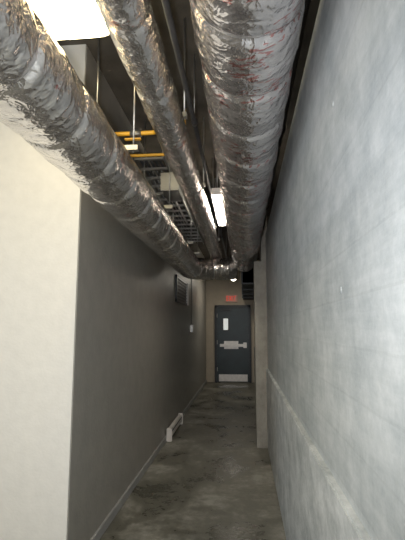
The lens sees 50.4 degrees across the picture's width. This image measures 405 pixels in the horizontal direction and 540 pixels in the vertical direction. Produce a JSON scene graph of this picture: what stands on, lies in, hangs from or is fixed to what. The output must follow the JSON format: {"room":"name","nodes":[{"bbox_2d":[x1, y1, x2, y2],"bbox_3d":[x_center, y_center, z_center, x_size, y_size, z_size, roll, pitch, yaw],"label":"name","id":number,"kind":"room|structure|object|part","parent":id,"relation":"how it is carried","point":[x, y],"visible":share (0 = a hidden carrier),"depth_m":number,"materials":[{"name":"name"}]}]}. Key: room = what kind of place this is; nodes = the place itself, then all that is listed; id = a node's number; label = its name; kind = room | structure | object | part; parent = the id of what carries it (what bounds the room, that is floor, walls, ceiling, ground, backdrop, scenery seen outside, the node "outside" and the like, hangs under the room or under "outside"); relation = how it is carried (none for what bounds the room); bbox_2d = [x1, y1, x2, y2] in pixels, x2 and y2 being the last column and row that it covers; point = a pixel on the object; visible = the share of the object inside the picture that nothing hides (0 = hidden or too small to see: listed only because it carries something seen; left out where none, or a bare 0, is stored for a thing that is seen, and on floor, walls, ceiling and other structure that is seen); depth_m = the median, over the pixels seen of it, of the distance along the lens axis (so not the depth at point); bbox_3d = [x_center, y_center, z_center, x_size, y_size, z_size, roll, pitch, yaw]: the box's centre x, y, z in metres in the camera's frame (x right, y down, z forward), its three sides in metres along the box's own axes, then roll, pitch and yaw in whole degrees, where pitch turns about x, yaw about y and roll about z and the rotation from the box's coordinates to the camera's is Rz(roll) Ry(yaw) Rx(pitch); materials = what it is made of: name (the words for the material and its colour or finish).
{"room":"service corridor","nodes":[
{"label":"service corridor","id":0,"kind":"room"},
{"bbox_2d":[0,44,86,539],"bbox_3d":[-2.363,0.174,2.966,3.137,3.450,0.145,-1,-8,5],"label":"wall","id":1,"kind":"structure","parent":0,"point":[40,205],"depth_m":2.74,"materials":[{"name":"white paint"}]},
{"bbox_2d":[67,46,205,539],"bbox_3d":[-0.423,0.793,7.545,0.150,3.450,9.680,-1,-8,5],"label":"wall","id":2,"kind":"structure","parent":0,"point":[139,364],"depth_m":3.69,"materials":[{"name":"grey paint"}]},
{"bbox_2d":[90,379,206,539],"bbox_3d":[-0.340,2.464,7.311,0.018,0.075,9.680,-1,-8,5],"label":"baseboard","id":3,"kind":"structure","parent":2,"relation":"attached to","point":[105,524],"depth_m":3.91,"materials":[{"name":"rubber"}]},
{"bbox_2d":[175,274,188,305],"bbox_3d":[-0.341,0.371,7.412,0.050,0.430,1.340,-1,-8,5],"label":"air vent","id":4,"kind":"object","parent":2,"relation":"in","point":[181,286],"visible":1,"depth_m":7.33,"materials":[{"name":"grey metal"}]},
{"bbox_3d":[-0.411,0.286,6.782,0.030,0.410,0.060,-1,-8,5],"label":"frame","id":5,"kind":"part","parent":4,"relation":"part of","materials":[{"name":"grey metal"}]},
{"bbox_3d":[-0.353,0.556,7.358,0.030,0.050,1.280,-1,-8,5],"label":"frame","id":6,"kind":"part","parent":4,"relation":"part of","materials":[{"name":"grey metal"}]},
{"bbox_3d":[-0.353,0.179,7.409,0.030,0.050,1.280,-1,-8,5],"label":"frame","id":7,"kind":"part","parent":4,"relation":"part of","materials":[{"name":"grey metal"}]},
{"bbox_3d":[-0.283,0.453,8.014,0.050,0.410,0.120,-1,-8,5],"label":"frame","id":8,"kind":"part","parent":4,"relation":"part of","materials":[{"name":"grey metal"}]},
{"bbox_2d":[190,245,193,332],"bbox_3d":[-0.213,0.247,8.765,0.055,2.040,0.140,-1,-8,5],"label":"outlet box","id":9,"kind":"object","parent":2,"relation":"attached to","point":[191,325],"visible":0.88,"depth_m":8.68,"materials":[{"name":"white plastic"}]},
{"bbox_2d":[56,0,319,259],"bbox_3d":[-1.203,-1.347,5.035,5.100,0.120,15.750,-1,-8,5],"label":"ceiling","id":10,"kind":"structure","parent":0,"point":[111,65],"depth_m":3.47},
{"bbox_2d":[27,0,109,39],"bbox_3d":[-0.807,-1.581,1.887,0.400,0.260,1.374,-1,-8,5],"label":"fluorescent light","id":11,"kind":"object","parent":10,"relation":"hanging from","point":[63,19],"visible":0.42,"depth_m":2.37,"materials":[{"name":"white plastic"}]},
{"bbox_2d":[0,0,237,279],"bbox_3d":[-0.270,-0.967,2.849,0.883,1.221,8.512,-1,-8,5],"label":"duct","id":12,"kind":"object","parent":10,"relation":"hanging from","point":[44,101],"visible":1,"depth_m":1.80,"materials":[{"name":"silver metal"}]},
{"bbox_3d":[-0.664,-1.156,2.723,0.011,0.880,0.011,2,-8,-17],"label":"rod","id":13,"kind":"part","parent":12,"relation":"part of","materials":[{"name":"silver metal"}]},
{"bbox_3d":[-0.425,-1.159,2.701,0.011,0.880,0.011,-4,-9,28],"label":"rod","id":14,"kind":"part","parent":12,"relation":"part of","materials":[{"name":"silver metal"}]},
{"bbox_3d":[-0.541,-0.982,4.006,0.011,0.880,0.011,2,-8,-17],"label":"rod","id":15,"kind":"part","parent":12,"relation":"part of","materials":[{"name":"grey metal"}]},
{"bbox_3d":[-0.302,-0.985,3.983,0.011,0.880,0.011,-4,-9,28],"label":"rod","id":16,"kind":"part","parent":12,"relation":"part of","materials":[{"name":"grey metal"}]},
{"bbox_2d":[115,88,185,156],"bbox_3d":[-0.488,-1.232,3.201,0.562,0.600,1.328,-1,-8,5],"label":"gas pipe","id":17,"kind":"object","parent":10,"relation":"attached to","point":[138,133],"visible":0.25,"depth_m":3.11,"materials":[{"name":"yellow metal"}]},
{"bbox_3d":[-0.504,-0.947,3.115,0.120,0.012,0.030,-1,-8,5],"label":"valve handle","id":18,"kind":"part","parent":17,"relation":"part of","materials":[{"name":"yellow metal"}]},
{"bbox_2d":[95,0,221,258],"bbox_3d":[-0.188,-1.080,2.866,0.240,0.991,8.532,-1,-8,5],"label":"duct","id":19,"kind":"object","parent":10,"relation":"hanging from","point":[132,26],"visible":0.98,"depth_m":2.08,"materials":[{"name":"silver metal"}]},
{"bbox_3d":[-0.111,-1.262,2.685,0.011,0.680,0.011,-4,-9,28],"label":"rod","id":20,"kind":"part","parent":19,"relation":"part of","materials":[{"name":"silver metal"}]},
{"bbox_3d":[0.011,-1.088,3.967,0.011,0.680,0.011,-4,-9,28],"label":"rod","id":21,"kind":"part","parent":19,"relation":"part of","materials":[{"name":"grey metal"}]},
{"bbox_2d":[131,151,203,243],"bbox_3d":[-0.307,-0.952,5.834,0.314,0.450,4.000,-1,-8,5],"label":"cable tray","id":22,"kind":"object","parent":10,"relation":"hanging from","point":[139,162],"visible":0.54,"depth_m":4.88,"materials":[{"name":"grey metal"}]},
{"bbox_3d":[-0.164,-0.775,5.797,0.012,0.090,4.000,-1,-8,5],"label":"rail","id":23,"kind":"part","parent":22,"relation":"part of","materials":[{"name":"metal"}]},
{"bbox_2d":[161,172,193,222],"bbox_3d":[-0.230,-0.975,4.750,0.170,0.695,1.530,-1,-8,5],"label":"junction box","id":24,"kind":"object","parent":10,"relation":"attached to","point":[176,195],"visible":0.77,"depth_m":4.00,"materials":[{"name":"beige metal"}]},
{"bbox_2d":[161,0,226,257],"bbox_3d":[0.166,-0.967,5.386,0.039,0.540,13.400,-1,-8,5],"label":"conduit pipe","id":25,"kind":"object","parent":10,"relation":"hanging from","point":[166,5],"visible":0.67,"depth_m":2.62,"materials":[{"name":"grey metal"}]},
{"bbox_3d":[-0.057,-1.293,3.049,0.007,0.520,0.008,-1,-8,5],"label":"hanger rod","id":26,"kind":"part","parent":25,"relation":"part of","materials":[{"name":"grey metal"}]},
{"bbox_2d":[211,175,225,225],"bbox_3d":[0.191,-0.972,4.826,0.095,0.680,1.224,-1,-8,5],"label":"fluorescent light","id":27,"kind":"object","parent":10,"relation":"hanging from","point":[215,192],"visible":0.69,"depth_m":4.46,"materials":[{"name":"white plastic"}]},
{"bbox_2d":[212,195,225,225],"bbox_3d":[0.191,-0.650,4.783,0.093,0.030,1.200,-1,-8,5],"label":"diffuser","id":28,"kind":"object","parent":27,"relation":"attached to","point":[217,199],"depth_m":4.65,"materials":[{"name":"beige plastic"}]},
{"bbox_2d":[189,0,304,271],"bbox_3d":[0.300,-1.025,3.049,0.404,1.051,8.999,-1,-8,5],"label":"duct","id":29,"kind":"object","parent":10,"relation":"hanging from","point":[247,49],"visible":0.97,"depth_m":1.76,"materials":[{"name":"silver metal"}]},
{"bbox_2d":[241,269,253,299],"bbox_3d":[1.080,-0.017,10.061,0.335,1.170,4.650,-1,-8,5],"label":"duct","id":30,"kind":"object","parent":10,"relation":"hanging from","point":[247,279],"visible":0.56,"depth_m":8.14,"materials":[{"name":"black metal"}]},
{"bbox_2d":[263,0,310,227],"bbox_3d":[0.462,-1.340,2.266,0.073,0.638,7.200,-1,-8,5],"label":"pipe","id":31,"kind":"object","parent":10,"relation":"hanging from","point":[307,2],"visible":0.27,"depth_m":2.34,"materials":[{"name":"metal"}]},
{"bbox_2d":[100,382,285,539],"bbox_3d":[-1.203,2.190,4.557,5.100,0.120,15.750,-1,-8,5],"label":"floor","id":32,"kind":"structure","parent":0,"point":[212,481],"depth_m":4.16,"materials":[{"name":"concrete"}]},
{"bbox_2d":[166,413,182,441],"bbox_3d":[-0.395,2.275,6.268,0.072,0.170,1.080,-1,-8,5],"label":"baseboard heater","id":33,"kind":"object","parent":32,"relation":"on","point":[178,420],"visible":1,"depth_m":6.03,"materials":[{"name":"white metal"}]},
{"bbox_2d":[206,260,258,382],"bbox_3d":[0.940,1.437,12.310,1.960,3.450,0.150,-1,-8,5],"label":"wall","id":34,"kind":"structure","parent":0,"point":[216,290],"depth_m":12.31,"materials":[{"name":"beige paint"}]},
{"bbox_2d":[215,306,216,382],"bbox_3d":[0.382,2.077,12.155,0.060,2.140,0.090,-1,-8,5],"label":"door frame","id":35,"kind":"structure","parent":34,"relation":"attached to","point":[215,306],"depth_m":12.11,"materials":[{"name":"beige metal"}]},
{"bbox_2d":[226,295,237,301],"bbox_3d":[0.831,0.815,12.295,0.340,0.200,0.066,-1,-8,5],"label":"exit sign","id":36,"kind":"object","parent":34,"relation":"attached to","point":[229,298],"visible":1,"depth_m":12.27,"materials":[{"name":"red plastic"}]},
{"bbox_2d":[217,308,248,381],"bbox_3d":[0.859,2.097,12.125,0.895,2.068,0.045,-1,-8,5],"label":"leaf","id":37,"kind":"object","parent":34,"relation":"attached to","point":[229,361],"visible":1,"depth_m":12.11,"materials":[{"name":"paint"}]},
{"bbox_2d":[223,319,227,329],"bbox_3d":[0.658,1.536,12.184,0.130,0.320,0.006,-1,-8,5],"label":"panel","id":38,"kind":"object","parent":37,"relation":"attached to","point":[225,321],"visible":1,"depth_m":12.18,"materials":[{"name":"white"}]},
{"bbox_2d":[224,341,237,348],"bbox_3d":[0.809,2.111,12.102,0.400,0.220,0.006,-1,-8,5],"label":"notice","id":39,"kind":"object","parent":37,"relation":"attached to","point":[225,342],"visible":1,"depth_m":12.10,"materials":[{"name":"paper"}]},
{"bbox_2d":[221,344,241,346],"bbox_3d":[0.812,2.119,12.050,0.575,0.060,0.035,-1,-8,5],"label":"bar","id":40,"kind":"object","parent":37,"relation":"attached to","point":[223,345],"depth_m":12.04,"materials":[{"name":"silver metal"}]},
{"bbox_2d":[219,374,247,381],"bbox_3d":[0.856,3.007,11.976,0.795,0.190,0.006,-1,-8,5],"label":"kick plate","id":41,"kind":"object","parent":37,"relation":"attached to","point":[222,377],"visible":1,"depth_m":11.97,"materials":[{"name":"metal"}]},
{"bbox_2d":[215,305,250,307],"bbox_3d":[0.857,1.036,12.251,1.015,0.070,0.090,-1,-8,5],"label":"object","id":42,"kind":"object","parent":34,"relation":"attached to","point":[218,306],"visible":1,"depth_m":12.21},
{"bbox_2d":[248,306,251,382],"bbox_3d":[1.332,2.065,12.066,0.060,2.140,0.090,-1,-8,5],"label":"door frame","id":43,"kind":"structure","parent":34,"relation":"attached to","point":[249,307],"depth_m":12.02,"materials":[{"name":"beige metal"}]},
{"bbox_2d":[254,0,404,539],"bbox_3d":[0.946,0.381,4.495,0.465,3.450,15.550,-1,-8,5],"label":"wall","id":44,"kind":"structure","parent":0,"point":[335,373],"depth_m":1.32,"materials":[{"name":"concrete"}]},
{"bbox_2d":[253,216,267,447],"bbox_3d":[0.795,0.562,5.838,0.180,3.450,0.380,-1,-8,5],"label":"pilaster","id":45,"kind":"object","parent":44,"relation":"attached to","point":[259,267],"visible":0.76,"depth_m":5.61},
{"bbox_3d":[0.846,1.606,4.339,0.265,0.980,15.550,-1,-8,5],"label":"stem","id":46,"kind":"part","parent":44,"relation":"part of","materials":[{"name":"concrete"}]}
]}

